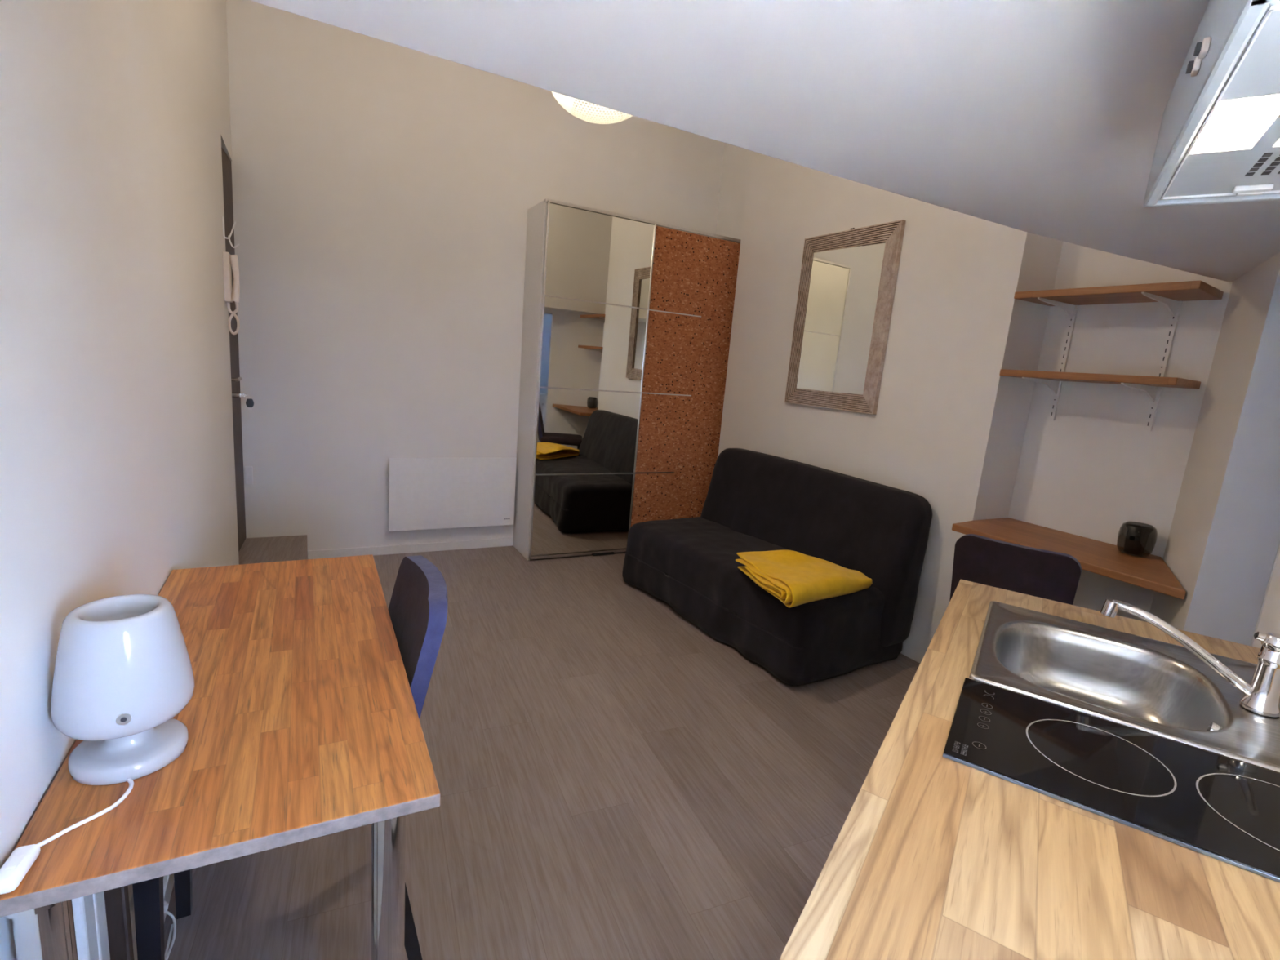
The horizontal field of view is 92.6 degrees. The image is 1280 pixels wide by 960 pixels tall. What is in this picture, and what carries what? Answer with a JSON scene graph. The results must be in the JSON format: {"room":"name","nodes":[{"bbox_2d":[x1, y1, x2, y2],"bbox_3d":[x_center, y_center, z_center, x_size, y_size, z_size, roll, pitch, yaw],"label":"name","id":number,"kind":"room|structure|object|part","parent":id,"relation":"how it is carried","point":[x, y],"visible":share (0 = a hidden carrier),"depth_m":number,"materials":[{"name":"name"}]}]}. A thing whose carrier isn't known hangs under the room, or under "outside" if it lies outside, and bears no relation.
{"room":"studio apartment","nodes":[
{"label":"studio apartment","id":0,"kind":"room"},
{"bbox_2d":[0,0,239,959],"bbox_3d":[-1.119,-0.574,1.190,0.150,3.300,5.230,-1,12,-29],"label":"wall","id":1,"kind":"structure","parent":0,"point":[117,464],"depth_m":1.12,"materials":[{"name":"white paint"}]},
{"bbox_2d":[128,893,136,944],"bbox_3d":[-1.034,0.886,1.254,0.009,0.080,0.080,-1,12,-29],"label":"wall socket","id":2,"kind":"object","parent":1,"relation":"attached to","point":[131,902],"visible":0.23,"depth_m":1.23,"materials":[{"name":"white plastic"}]},
{"bbox_2d":[163,873,173,922],"bbox_3d":[-1.083,1.051,1.353,0.012,0.062,4.120,-1,12,-29],"label":"baseboard","id":3,"kind":"structure","parent":1,"relation":"attached to","point":[168,880],"depth_m":1.51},
{"bbox_2d":[222,216,239,248],"bbox_3d":[-1.944,-1.175,2.908,0.066,0.135,0.016,-1,12,-29],"label":"coat hook","id":4,"kind":"object","parent":1,"relation":"attached to","point":[234,223],"visible":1,"depth_m":2.91,"materials":[{"name":"white paint"}]},
{"bbox_2d":[222,251,239,334],"bbox_3d":[-1.954,-0.889,2.935,0.060,0.378,0.090,-1,12,-29],"label":"intercom","id":5,"kind":"object","parent":1,"relation":"attached to","point":[229,261],"visible":1,"depth_m":2.91,"materials":[{"name":"beige plastic"}]},
{"bbox_3d":[-1.963,-0.781,2.955,0.049,0.158,0.012,-1,12,-29],"label":"coiled cord","id":6,"kind":"part","parent":5,"relation":"part of","materials":[{"name":"beige plastic"}]},
{"bbox_2d":[221,146,246,551],"bbox_3d":[-2.199,-0.637,3.298,0.096,2.131,0.525,0,12,-26],"label":"door","id":7,"kind":"structure","parent":1,"relation":"in","point":[226,162],"depth_m":3.39,"materials":[{"name":"wood"}]},
{"bbox_3d":[-2.152,-0.498,3.244,0.066,0.180,0.140,-1,12,-29],"label":"handle","id":8,"kind":"part","parent":7,"relation":"part of","materials":[{"name":"silver metal"}]},
{"bbox_2d":[239,393,253,409],"bbox_3d":[-2.084,-0.414,3.243,0.064,0.084,0.007,-1,12,-29],"label":"key","id":9,"kind":"object","parent":7,"relation":"hanging from","point":[249,402],"visible":1,"depth_m":3.25,"materials":[{"name":"silver metal"}]},
{"bbox_3d":[-2.097,-0.446,3.229,0.030,0.018,0.004,-1,12,-29],"label":"blade","id":10,"kind":"part","parent":9,"relation":"part of","materials":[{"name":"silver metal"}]},
{"bbox_2d":[226,0,724,550],"bbox_3d":[-0.804,-1.145,4.338,3.730,3.300,0.150,-1,12,-29],"label":"wall","id":11,"kind":"structure","parent":0,"point":[384,192],"depth_m":3.82,"materials":[{"name":"white paint"}]},
{"bbox_2d":[244,466,253,484],"bbox_3d":[-2.343,-0.027,3.665,0.040,0.110,0.008,-1,12,-29],"label":"wall switch","id":12,"kind":"object","parent":11,"relation":"attached to","point":[248,469],"visible":1,"depth_m":3.66,"materials":[{"name":"white plastic"}]},
{"bbox_2d":[307,537,512,559],"bbox_3d":[-1.533,0.469,4.223,1.338,0.062,0.012,-1,12,-29],"label":"baseboard","id":13,"kind":"structure","parent":11,"relation":"attached to","point":[475,544],"depth_m":4.19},
{"bbox_2d":[388,457,516,531],"bbox_3d":[-1.286,0.085,4.232,0.846,0.495,0.074,-1,12,-29],"label":"radiator","id":14,"kind":"object","parent":11,"relation":"attached to","point":[424,493],"visible":1,"depth_m":4.18,"materials":[{"name":"white metal"}]},
{"bbox_2d":[164,546,919,959],"bbox_3d":[1.526,1.218,2.054,5.800,0.100,7.400,-1,12,-29],"label":"floor","id":15,"kind":"structure","parent":0,"point":[616,780],"depth_m":2.01,"materials":[{"name":"grey laminate"}]},
{"bbox_2d":[71,891,110,959],"bbox_3d":[-0.864,0.816,0.973,0.018,0.700,0.094,-1,12,-29],"label":"panel","id":16,"kind":"object","parent":15,"relation":"on","point":[89,912],"visible":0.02,"depth_m":0.93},
{"bbox_2d":[103,885,133,959],"bbox_3d":[-0.941,0.787,1.090,0.020,0.700,0.170,-1,12,-29],"label":"plank","id":17,"kind":"object","parent":15,"relation":"on","point":[116,900],"visible":0.08,"depth_m":1.11,"materials":[{"name":"brown wood"}]},
{"bbox_2d":[163,900,176,959],"bbox_3d":[-1.057,0.972,1.362,0.055,0.218,0.178,-1,12,-29],"label":"power cable","id":18,"kind":"object","parent":15,"relation":"on","point":[173,926],"visible":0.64,"depth_m":1.33,"materials":[{"name":"white plastic"}]},
{"bbox_2d":[0,554,439,959],"bbox_3d":[-0.813,0.721,1.362,0.503,0.750,1.160,-1,12,-29],"label":"dining table","id":19,"kind":"object","parent":15,"relation":"on","point":[300,717],"visible":0.98,"depth_m":0.98,"materials":[{"name":"brown wood"}]},
{"bbox_3d":[-0.753,0.843,0.805,0.072,0.727,0.072,-1,12,-29],"label":"leg","id":20,"kind":"part","parent":19,"relation":"part of","materials":[{"name":"silver metal"}]},
{"bbox_2d":[0,594,195,894],"bbox_3d":[-0.728,0.320,0.842,0.165,0.242,0.327,-1,12,-29],"label":"table lamp","id":21,"kind":"object","parent":19,"relation":"on","point":[123,669],"visible":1,"depth_m":0.86,"materials":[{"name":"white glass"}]},
{"bbox_2d":[0,844,40,894],"bbox_3d":[-0.734,0.456,0.718,0.026,0.020,0.064,0,12,-23],"label":"switch","id":22,"kind":"object","parent":21,"relation":"attached to","point":[13,871],"depth_m":0.71,"materials":[{"name":"white plastic"}]},
{"bbox_3d":[-0.730,0.442,0.819,0.038,0.010,0.143,4,11,-2],"label":"cord","id":23,"kind":"part","parent":21,"relation":"part of","materials":[{"name":"white plastic"}]},
{"bbox_3d":[-0.763,0.271,0.905,0.165,0.177,0.165,-1,12,-29],"label":"lamp shade","id":24,"kind":"part","parent":21,"relation":"part of","materials":[{"name":"white glass"}]},
{"bbox_3d":[-0.719,0.332,0.852,0.017,0.017,0.009,-4,14,-37],"label":"switch knob","id":25,"kind":"part","parent":21,"relation":"part of","materials":[{"name":"metal"}]},
{"bbox_3d":[-0.428,0.826,1.037,0.072,0.727,0.072,-1,12,-29],"label":"leg","id":26,"kind":"part","parent":19,"relation":"part of","materials":[{"name":"silver metal"}]},
{"bbox_2d":[238,534,307,564],"bbox_3d":[-2.113,0.508,3.490,0.382,0.165,0.740,-1,12,-29],"label":"step","id":27,"kind":"structure","parent":15,"relation":"on","point":[290,548],"depth_m":3.57,"materials":[{"name":"grey laminate"}]},
{"bbox_2d":[132,555,448,959],"bbox_3d":[-0.758,0.657,1.387,0.580,0.875,0.420,-1,12,-29],"label":"dining chair","id":28,"kind":"object","parent":15,"relation":"on","point":[419,603],"visible":0.24,"depth_m":1.33,"materials":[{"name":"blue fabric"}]},
{"bbox_3d":[-0.917,0.917,1.154,0.043,0.425,0.038,-1,12,-29],"label":"leg","id":29,"kind":"part","parent":28,"relation":"part of","materials":[{"name":"black paint"}]},
{"bbox_3d":[-1.085,0.847,1.453,0.043,0.425,0.038,-1,12,-29],"label":"leg","id":30,"kind":"part","parent":28,"relation":"part of","materials":[{"name":"black paint"}]},
{"bbox_3d":[-0.541,0.909,1.363,0.113,0.425,0.038,-1,12,-29],"label":"leg","id":31,"kind":"part","parent":28,"relation":"part of","materials":[{"name":"black paint"}]},
{"bbox_3d":[-0.553,0.435,1.450,0.154,0.430,0.395,-1,12,-29],"label":"backrest","id":32,"kind":"part","parent":28,"relation":"part of","materials":[{"name":"purple fabric"}]},
{"bbox_2d":[512,198,741,559],"bbox_3d":[-0.089,-0.641,4.524,1.520,2.360,0.403,-1,12,-29],"label":"wardrobe","id":33,"kind":"object","parent":15,"relation":"on","point":[627,320],"visible":0.81,"depth_m":4.28,"materials":[{"name":"metal"}]},
{"bbox_3d":[-0.761,-0.630,4.187,0.018,2.355,0.353,-1,12,-29],"label":"panel","id":34,"kind":"part","parent":33,"relation":"part of","materials":[{"name":"white wood"}]},
{"bbox_3d":[-0.116,0.527,4.617,1.480,0.026,0.026,-1,12,-29],"label":"rail","id":35,"kind":"part","parent":33,"relation":"part of","materials":[{"name":"metal"}]},
{"bbox_3d":[-0.401,0.239,4.354,0.750,0.568,0.006,-1,13,-29],"label":"mirror pane","id":36,"kind":"part","parent":33,"relation":"part of","materials":[{"name":"silver metal"}]},
{"bbox_3d":[-0.352,-0.329,4.242,0.750,0.578,0.006,-1,13,-29],"label":"mirror pane","id":37,"kind":"part","parent":33,"relation":"part of","materials":[{"name":"silver metal"}]},
{"bbox_3d":[-0.329,-0.600,4.191,0.770,2.321,0.022,-1,13,-29],"label":"door frame","id":38,"kind":"part","parent":33,"relation":"part of","materials":[{"name":"metal"}]},
{"bbox_3d":[-0.302,-0.898,4.130,0.750,0.570,0.006,-1,13,-29],"label":"mirror pane","id":39,"kind":"part","parent":33,"relation":"part of","materials":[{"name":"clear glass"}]},
{"bbox_3d":[-0.254,-1.452,4.021,0.750,0.549,0.006,-1,13,-29],"label":"mirror pane","id":40,"kind":"part","parent":33,"relation":"part of","materials":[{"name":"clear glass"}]},
{"bbox_3d":[0.077,-1.756,4.178,1.520,0.022,0.038,-1,12,-29],"label":"rail","id":41,"kind":"part","parent":33,"relation":"part of","materials":[{"name":"metal"}]},
{"bbox_3d":[0.260,0.224,4.727,0.743,0.576,0.008,-1,12,-29],"label":"cork panel","id":42,"kind":"part","parent":33,"relation":"part of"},
{"bbox_3d":[0.307,-0.345,4.619,0.743,0.586,0.008,-1,12,-29],"label":"cork panel","id":43,"kind":"part","parent":33,"relation":"part of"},
{"bbox_3d":[0.355,-0.915,4.511,0.743,0.578,0.008,-1,12,-29],"label":"cork panel","id":44,"kind":"part","parent":33,"relation":"part of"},
{"bbox_3d":[0.401,-1.471,4.406,0.743,0.557,0.008,-1,12,-29],"label":"cork panel","id":45,"kind":"part","parent":33,"relation":"part of","materials":[{"name":"brown wood"}]},
{"bbox_3d":[0.324,-0.620,4.578,0.743,2.321,0.016,-1,12,-29],"label":"door frame","id":46,"kind":"part","parent":33,"relation":"part of","materials":[{"name":"metal"}]},
{"bbox_2d":[622,448,932,685],"bbox_3d":[0.670,0.354,3.505,0.867,0.881,1.568,-2,13,-33],"label":"sofa","id":47,"kind":"object","parent":15,"relation":"on","point":[755,501],"visible":0.88,"depth_m":3.21,"materials":[{"name":"black fabric"}]},
{"bbox_3d":[0.632,0.585,3.546,0.832,0.407,1.553,-2,13,-33],"label":"seat","id":48,"kind":"part","parent":47,"relation":"part of","materials":[{"name":"black fabric"}]},
{"bbox_2d":[735,550,872,607],"bbox_3d":[0.789,0.443,2.990,0.658,0.113,0.578,-1,12,-29],"label":"blanket","id":49,"kind":"object","parent":47,"relation":"on","point":[794,578],"visible":1,"depth_m":2.86,"materials":[{"name":"yellow fabric"}]},
{"bbox_3d":[0.916,0.312,3.652,0.293,0.812,1.558,-2,13,-33],"label":"backrest","id":50,"kind":"part","parent":47,"relation":"part of","materials":[{"name":"black fabric"}]},
{"bbox_2d":[949,533,1081,604],"bbox_3d":[1.481,0.636,2.476,0.420,0.875,0.580,13,14,38],"label":"dining chair","id":51,"kind":"object","parent":15,"relation":"on","point":[1052,575],"visible":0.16,"depth_m":2.19,"materials":[{"name":"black fabric"}]},
{"bbox_2d":[249,0,1279,281],"bbox_3d":[1.268,-1.266,0.546,3.753,1.518,2.143,-1,12,-29],"label":"ceiling","id":52,"kind":"structure","parent":0,"point":[1042,117],"depth_m":1.01,"materials":[{"name":"white paint"}]},
{"bbox_2d":[715,142,1062,663],"bbox_3d":[1.258,-0.901,3.954,0.482,3.300,2.550,-1,12,-29],"label":"wall","id":53,"kind":"structure","parent":0,"point":[947,429],"depth_m":3.16,"materials":[{"name":"white paint"}]},
{"bbox_2d":[784,219,906,414],"bbox_3d":[1.165,-0.937,3.587,0.030,1.026,0.722,-1,12,-29],"label":"wall mirror","id":54,"kind":"object","parent":53,"relation":"attached to","point":[847,282],"visible":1,"depth_m":3.54,"materials":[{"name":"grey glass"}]},
{"bbox_2d":[1008,241,1232,622],"bbox_3d":[2.206,-0.550,2.518,0.200,3.300,0.970,-1,12,-29],"label":"wall","id":55,"kind":"structure","parent":0,"point":[1092,469],"depth_m":2.63,"materials":[{"name":"white paint"}]},
{"bbox_2d":[1022,297,1079,420],"bbox_3d":[1.810,-0.530,2.730,0.294,0.519,0.026,-1,12,-29],"label":"shelf rail","id":56,"kind":"object","parent":55,"relation":"attached to","point":[1071,310],"visible":0.94,"depth_m":2.77,"materials":[{"name":"white metal"}]},
{"bbox_2d":[999,368,1200,389],"bbox_3d":[1.907,-0.423,2.554,0.290,0.029,0.654,-1,12,-29],"label":"wall shelf","id":57,"kind":"object","parent":56,"relation":"on","point":[1158,381],"visible":0.91,"depth_m":2.42,"materials":[{"name":"brown wood"}]},
{"bbox_2d":[1013,280,1223,306],"bbox_3d":[1.934,-0.753,2.492,0.290,0.029,0.654,-1,12,-29],"label":"wall shelf","id":58,"kind":"object","parent":56,"relation":"on","point":[1189,290],"visible":0.94,"depth_m":2.40,"materials":[{"name":"brown wood"}]},
{"bbox_2d":[951,517,1186,599],"bbox_3d":[1.824,0.312,2.547,0.473,0.069,0.884,-1,12,-29],"label":"desk","id":59,"kind":"object","parent":55,"relation":"attached to","point":[1151,572],"visible":0.96,"depth_m":2.48,"materials":[{"name":"brown wood"}]},
{"bbox_2d":[1116,521,1157,556],"bbox_3d":[2.014,0.240,2.482,0.124,0.127,0.124,-1,12,-29],"label":"speaker","id":60,"kind":"object","parent":59,"relation":"on","point":[1136,539],"visible":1,"depth_m":2.44,"materials":[{"name":"black plastic"}]},
{"bbox_2d":[1120,292,1182,431],"bbox_3d":[1.988,-0.454,2.406,0.294,0.519,0.026,-1,12,-29],"label":"shelf rail","id":61,"kind":"object","parent":55,"relation":"attached to","point":[1174,307],"visible":0.92,"depth_m":2.45,"materials":[{"name":"white metal"}]},
{"bbox_2d":[1147,252,1279,648],"bbox_3d":[1.137,0.385,0.806,0.160,1.932,4.400,12,13,32],"label":"wall","id":62,"kind":"structure","parent":0,"point":[1224,540],"depth_m":1.93,"materials":[{"name":"white paint"}]},
{"bbox_2d":[1142,0,1279,207],"bbox_3d":[0.793,-0.418,0.577,0.439,0.137,0.600,12,13,32],"label":"range hood","id":63,"kind":"object","parent":62,"relation":"attached to","point":[1218,141],"visible":1,"depth_m":0.67,"materials":[{"name":"white metal"}]},
{"bbox_2d":[1185,56,1202,76],"bbox_3d":[0.572,-0.427,0.632,0.010,0.014,0.016,12,13,32],"label":"switch","id":64,"kind":"object","parent":63,"relation":"attached to","point":[1194,67],"depth_m":0.63,"materials":[{"name":"beige plastic"}]},
{"bbox_2d":[1193,36,1211,58],"bbox_3d":[0.550,-0.422,0.599,0.010,0.014,0.016,12,13,32],"label":"switch","id":65,"kind":"object","parent":63,"relation":"attached to","point":[1202,49],"depth_m":0.59,"materials":[{"name":"beige plastic"}]},
{"bbox_2d":[1190,93,1279,151],"bbox_3d":[0.651,-0.389,0.667,0.055,0.003,0.160,12,13,32],"label":"lamp","id":66,"kind":"object","parent":63,"relation":"on","point":[1231,123],"depth_m":0.66,"materials":[{"name":"white plastic"}]},
{"bbox_2d":[1249,542,1279,646],"bbox_3d":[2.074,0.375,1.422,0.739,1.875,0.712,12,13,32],"label":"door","id":67,"kind":"structure","parent":62,"relation":"in","point":[1278,548],"depth_m":1.89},
{"bbox_3d":[0.816,0.833,1.185,0.617,0.862,0.905,12,13,32],"label":"base cabinet","id":68,"kind":"object","parent":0,"visible":0},
{"bbox_2d":[779,579,1279,959],"bbox_3d":[0.703,0.423,0.869,0.613,0.038,1.518,12,13,32],"label":"countertop","id":69,"kind":"structure","parent":68,"relation":"on","point":[935,856],"depth_m":0.66,"materials":[{"name":"brown wood"}]},
{"bbox_2d":[942,677,1279,882],"bbox_3d":[0.707,0.408,0.830,0.506,0.006,0.278,12,13,32],"label":"induction hob","id":70,"kind":"object","parent":69,"relation":"in","point":[1224,809],"visible":1,"depth_m":0.83,"materials":[{"name":"black glass"}]},
{"bbox_3d":[0.631,0.424,0.715,0.506,0.004,0.002,12,13,32],"label":"edge trim","id":71,"kind":"part","parent":70,"relation":"part of","materials":[{"name":"silver metal"}]},
{"bbox_2d":[968,600,1279,773],"bbox_3d":[0.915,0.432,1.175,0.483,0.148,0.492,12,13,32],"label":"sink","id":72,"kind":"object","parent":69,"relation":"in","point":[1158,688],"visible":0.6,"depth_m":1.25,"materials":[{"name":"silver metal"}]},
{"bbox_2d":[1100,598,1279,716],"bbox_3d":[0.967,0.301,1.074,0.267,0.157,0.102,12,13,32],"label":"tap","id":73,"kind":"object","parent":72,"relation":"on","point":[1262,695],"visible":1,"depth_m":1.05,"materials":[{"name":"silver metal"}]},
{"bbox_3d":[0.967,0.299,1.101,0.235,0.120,0.023,11,13,31],"label":"spout","id":74,"kind":"part","parent":73,"relation":"part of","materials":[{"name":"silver metal"}]},
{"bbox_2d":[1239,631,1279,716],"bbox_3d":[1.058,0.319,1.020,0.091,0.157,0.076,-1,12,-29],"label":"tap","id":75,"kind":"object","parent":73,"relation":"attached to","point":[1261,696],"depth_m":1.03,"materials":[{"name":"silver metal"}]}
]}

